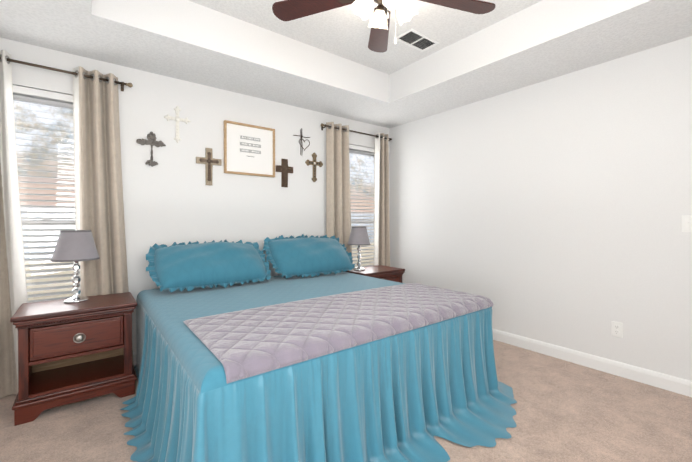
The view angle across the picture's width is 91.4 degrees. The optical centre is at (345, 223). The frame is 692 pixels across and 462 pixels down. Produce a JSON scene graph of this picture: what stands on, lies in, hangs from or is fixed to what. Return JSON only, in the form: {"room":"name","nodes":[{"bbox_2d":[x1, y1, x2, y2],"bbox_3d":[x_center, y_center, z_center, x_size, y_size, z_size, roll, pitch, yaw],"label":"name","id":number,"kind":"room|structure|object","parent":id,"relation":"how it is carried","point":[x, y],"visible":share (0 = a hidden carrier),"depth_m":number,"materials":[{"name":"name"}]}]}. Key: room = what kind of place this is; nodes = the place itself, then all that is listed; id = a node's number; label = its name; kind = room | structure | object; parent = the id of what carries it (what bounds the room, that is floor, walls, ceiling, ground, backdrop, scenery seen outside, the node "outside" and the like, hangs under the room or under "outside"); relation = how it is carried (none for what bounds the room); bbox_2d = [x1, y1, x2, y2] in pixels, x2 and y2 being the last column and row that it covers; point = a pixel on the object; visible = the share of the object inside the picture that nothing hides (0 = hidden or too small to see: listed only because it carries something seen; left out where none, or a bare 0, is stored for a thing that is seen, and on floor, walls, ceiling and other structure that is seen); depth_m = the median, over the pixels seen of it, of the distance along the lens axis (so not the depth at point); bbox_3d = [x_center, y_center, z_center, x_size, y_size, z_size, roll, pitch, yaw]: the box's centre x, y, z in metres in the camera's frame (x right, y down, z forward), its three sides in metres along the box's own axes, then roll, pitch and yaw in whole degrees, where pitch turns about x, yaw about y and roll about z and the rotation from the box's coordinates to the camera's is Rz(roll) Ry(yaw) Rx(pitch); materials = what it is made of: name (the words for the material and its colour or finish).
{"room":"bedroom","nodes":[
{"label":"bedroom","id":0,"kind":"room"},
{"bbox_2d":[0,37,388,352],"bbox_3d":[-1.017,-0.263,3.437,4.240,2.860,0.160,0,0,-38],"label":"wall","id":1,"kind":"structure","parent":0,"point":[170,198],"depth_m":3.06,"materials":[{"name":"paint"}]},
{"bbox_2d":[13,94,74,300],"bbox_3d":[-2.214,-0.023,2.501,0.800,1.890,0.160,0,0,-38],"label":"window","id":2,"kind":"structure","parent":1,"relation":"in","point":[41,102],"depth_m":2.53,"materials":[{"name":"white plastic"}]},
{"bbox_2d":[13,85,74,302],"bbox_3d":[-2.189,-0.030,2.468,0.780,1.864,0.076,0,0,-38],"label":"window blind","id":3,"kind":"object","parent":2,"relation":"attached to","point":[38,93],"visible":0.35,"depth_m":2.47,"materials":[{"name":"white plastic"}]},
{"bbox_2d":[0,57,132,90],"bbox_3d":[-2.099,-1.092,2.444,0.941,0.060,0.088,0,0,-38],"label":"curtain rod","id":4,"kind":"object","parent":1,"relation":"attached to","point":[130,85],"visible":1,"depth_m":2.44,"materials":[{"name":"brown metal"}]},
{"bbox_2d":[0,50,27,398],"bbox_3d":[-2.312,0.007,2.243,0.357,2.317,0.096,0,0,-38],"label":"curtain","id":5,"kind":"object","parent":4,"relation":"hanging from","point":[13,291],"visible":0.96,"depth_m":2.28,"materials":[{"name":"beige fabric"}]},
{"bbox_2d":[73,66,133,365],"bbox_3d":[-1.860,0.005,2.605,0.378,2.317,0.069,0,0,-38],"label":"curtain","id":6,"kind":"object","parent":4,"relation":"hanging from","point":[99,207],"visible":0.69,"depth_m":2.58,"materials":[{"name":"beige fabric"}]},
{"bbox_2d":[133,352,136,365],"bbox_3d":[-0.960,1.115,3.378,3.870,0.105,0.016,0,0,-38],"label":"baseboard","id":7,"kind":"structure","parent":1,"relation":"attached to","point":[135,353],"depth_m":2.78,"materials":[{"name":"white"}]},
{"bbox_2d":[136,132,165,166],"bbox_3d":[-1.638,-0.624,2.845,0.218,0.295,0.017,0,0,-38],"label":"cross","id":8,"kind":"object","parent":1,"relation":"attached to","point":[151,140],"visible":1,"depth_m":2.84,"materials":[{"name":"grey metal"}]},
{"bbox_2d":[164,106,190,142],"bbox_3d":[-1.478,-0.868,2.964,0.216,0.326,0.020,0,0,-38],"label":"cross","id":9,"kind":"object","parent":1,"relation":"attached to","point":[177,119],"visible":1,"depth_m":2.96,"materials":[{"name":"white"}]},
{"bbox_2d":[196,148,221,184],"bbox_3d":[-1.264,-0.523,3.123,0.226,0.343,0.030,0,0,-38],"label":"cross","id":10,"kind":"object","parent":1,"relation":"attached to","point":[208,160],"visible":1,"depth_m":3.12,"materials":[{"name":"brown wood"}]},
{"bbox_2d":[224,120,274,176],"bbox_3d":[-0.950,-0.728,3.365,0.520,0.500,0.028,0,0,-38],"label":"framed picture","id":11,"kind":"object","parent":1,"relation":"attached to","point":[249,149],"visible":1,"depth_m":3.35,"materials":[{"name":"white paper"}]},
{"bbox_2d":[276,159,292,186],"bbox_3d":[-0.651,-0.534,3.596,0.200,0.300,0.027,0,0,-38],"label":"cross","id":12,"kind":"object","parent":1,"relation":"attached to","point":[284,168],"visible":0.98,"depth_m":3.59,"materials":[{"name":"brown wood"}]},
{"bbox_2d":[293,128,309,154],"bbox_3d":[-0.487,-0.894,3.724,0.211,0.300,0.020,0,0,-38],"label":"cross","id":13,"kind":"object","parent":1,"relation":"attached to","point":[301,137],"visible":1,"depth_m":3.72,"materials":[{"name":"brown metal"}]},
{"bbox_2d":[305,153,322,181],"bbox_3d":[-0.356,-0.633,3.827,0.233,0.333,0.019,0,0,-38],"label":"cross","id":14,"kind":"object","parent":1,"relation":"attached to","point":[314,163],"visible":1,"depth_m":3.82,"materials":[{"name":"brown metal"}]},
{"bbox_2d":[321,123,391,140],"bbox_3d":[0.145,-1.102,4.167,1.121,0.060,0.088,0,0,-38],"label":"curtain rod","id":15,"kind":"object","parent":1,"relation":"attached to","point":[322,125],"visible":0.85,"depth_m":4.09,"materials":[{"name":"brown metal"}]},
{"bbox_2d":[326,122,351,252],"bbox_3d":[-0.055,-0.003,3.991,0.410,2.317,0.074,0,0,-38],"label":"curtain","id":16,"kind":"object","parent":15,"relation":"hanging from","point":[338,213],"visible":0.69,"depth_m":3.96,"materials":[{"name":"beige fabric"}]},
{"bbox_2d":[373,132,389,266],"bbox_3d":[0.483,-0.005,4.399,0.317,2.317,0.074,0,0,-38],"label":"curtain","id":17,"kind":"object","parent":15,"relation":"hanging from","point":[381,213],"visible":0.83,"depth_m":4.38,"materials":[{"name":"beige fabric"}]},
{"bbox_2d":[349,149,373,265],"bbox_3d":[0.166,-0.033,4.328,0.800,1.890,0.160,0,0,-38],"label":"window","id":18,"kind":"structure","parent":1,"relation":"in","point":[361,153],"depth_m":4.43,"materials":[{"name":"white plastic"}]},
{"bbox_2d":[349,144,374,267],"bbox_3d":[0.191,-0.041,4.295,0.780,1.864,0.076,0,0,-38],"label":"window blind","id":19,"kind":"object","parent":18,"relation":"attached to","point":[360,148],"visible":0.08,"depth_m":4.32,"materials":[{"name":"white plastic"}]},
{"bbox_2d":[0,340,691,461],"bbox_3d":[0.237,1.236,1.812,4.240,0.120,4.280,0,0,-38],"label":"floor","id":20,"kind":"structure","parent":0,"point":[566,411],"depth_m":1.97,"materials":[{"name":"carpet"}]},
{"bbox_2d":[10,292,136,425],"bbox_3d":[-1.812,0.859,2.303,0.625,0.630,0.451,0,0,-38],"label":"nightstand","id":21,"kind":"object","parent":20,"relation":"on","point":[68,353],"visible":1,"depth_m":2.17,"materials":[{"name":"brown wood"}]},
{"bbox_2d":[51,229,99,302],"bbox_3d":[-1.880,0.292,2.355,0.266,0.499,0.266,0,0,-38],"label":"lamp","id":22,"kind":"object","parent":21,"relation":"on","point":[75,246],"visible":1,"depth_m":2.29,"materials":[{"name":"grey fabric"}]},
{"bbox_2d":[120,271,516,461],"bbox_3d":[-0.273,0.844,2.356,2.400,0.646,2.248,0,0,-38],"label":"bedspread","id":23,"kind":"object","parent":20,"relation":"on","point":[407,396],"visible":0.71,"depth_m":1.72,"materials":[{"name":"blue fabric"}]},
{"bbox_2d":[146,240,270,291],"bbox_3d":[-1.118,0.333,2.837,0.979,0.367,0.448,0,0,-38],"label":"pillow","id":24,"kind":"object","parent":23,"relation":"on","point":[189,266],"visible":1,"depth_m":2.70,"materials":[{"name":"blue fabric"}]},
{"bbox_2d":[263,234,354,278],"bbox_3d":[-0.351,0.313,3.434,0.987,0.400,0.434,0,0,-38],"label":"pillow","id":25,"kind":"object","parent":23,"relation":"on","point":[302,255],"visible":1,"depth_m":3.28,"materials":[{"name":"blue fabric"}]},
{"bbox_2d":[183,283,493,383],"bbox_3d":[0.088,0.543,2.085,1.863,0.084,0.710,0,0,-38],"label":"throw blanket","id":26,"kind":"object","parent":23,"relation":"on","point":[243,344],"visible":1,"depth_m":1.75,"materials":[{"name":"fabric"}]},
{"bbox_2d":[344,265,404,282],"bbox_3d":[0.317,0.849,3.938,0.625,0.630,0.451,0,0,-38],"label":"nightstand","id":27,"kind":"object","parent":20,"relation":"on","point":[395,274],"visible":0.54,"depth_m":3.83,"materials":[{"name":"brown wood"}]},
{"bbox_2d":[347,226,370,269],"bbox_3d":[0.149,0.283,3.875,0.266,0.499,0.266,0,0,-38],"label":"lamp","id":28,"kind":"object","parent":27,"relation":"on","point":[358,237],"visible":0.98,"depth_m":3.79,"materials":[{"name":"grey fabric"}]},
{"bbox_2d":[0,0,691,127],"bbox_3d":[0.237,-1.474,1.796,4.240,0.420,4.280,0,0,-38],"label":"ceiling","id":29,"kind":"structure","parent":0,"point":[330,62],"depth_m":2.62,"materials":[{"name":"paint"}]},
{"bbox_2d":[272,0,495,52],"bbox_3d":[0.238,-1.276,1.812,1.338,0.573,1.301,0,0,-38],"label":"ceiling fan","id":30,"kind":"object","parent":29,"relation":"hanging from","point":[290,10],"visible":1,"depth_m":1.99,"materials":[{"name":"brown wood"}]},
{"bbox_2d":[394,28,438,51],"bbox_3d":[0.611,-1.565,2.902,0.360,0.008,0.190,0,0,-38],"label":"ceiling vent","id":31,"kind":"object","parent":29,"relation":"in","point":[414,39],"visible":0.96,"depth_m":2.90,"materials":[{"name":"white"}]},
{"bbox_2d":[389,36,691,380],"bbox_3d":[1.855,-0.261,3.045,0.160,2.860,4.280,0,0,-38],"label":"wall","id":32,"kind":"structure","parent":0,"point":[552,211],"depth_m":2.86,"materials":[{"name":"paint"}]},
{"bbox_2d":[492,328,691,396],"bbox_3d":[1.785,1.117,3.000,0.016,0.105,3.960,0,0,-38],"label":"baseboard","id":33,"kind":"structure","parent":32,"relation":"attached to","point":[658,379],"depth_m":2.68,"materials":[{"name":"white wood"}]},
{"bbox_2d":[611,321,622,337],"bbox_3d":[2.090,0.819,2.605,0.010,0.116,0.072,0,0,-38],"label":"electrical outlet plate","id":34,"kind":"object","parent":32,"relation":"attached to","point":[616,329],"visible":1,"depth_m":2.60,"materials":[{"name":"white plastic"}]},
{"bbox_2d":[681,215,691,231],"bbox_3d":[2.323,0.004,2.291,0.016,0.116,0.072,0,0,-38],"label":"switch plate","id":35,"kind":"object","parent":32,"relation":"attached to","point":[686,223],"visible":1,"depth_m":2.30,"materials":[{"name":"white plastic"}]},
{"label":"outside","id":36,"kind":"structure","parent":0,"visible":0},
{"bbox_2d":[13,100,373,300],"bbox_3d":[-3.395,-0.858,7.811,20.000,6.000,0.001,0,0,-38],"label":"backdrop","id":37,"kind":"structure","parent":36,"point":[67,135],"depth_m":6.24,"materials":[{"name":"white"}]}
]}

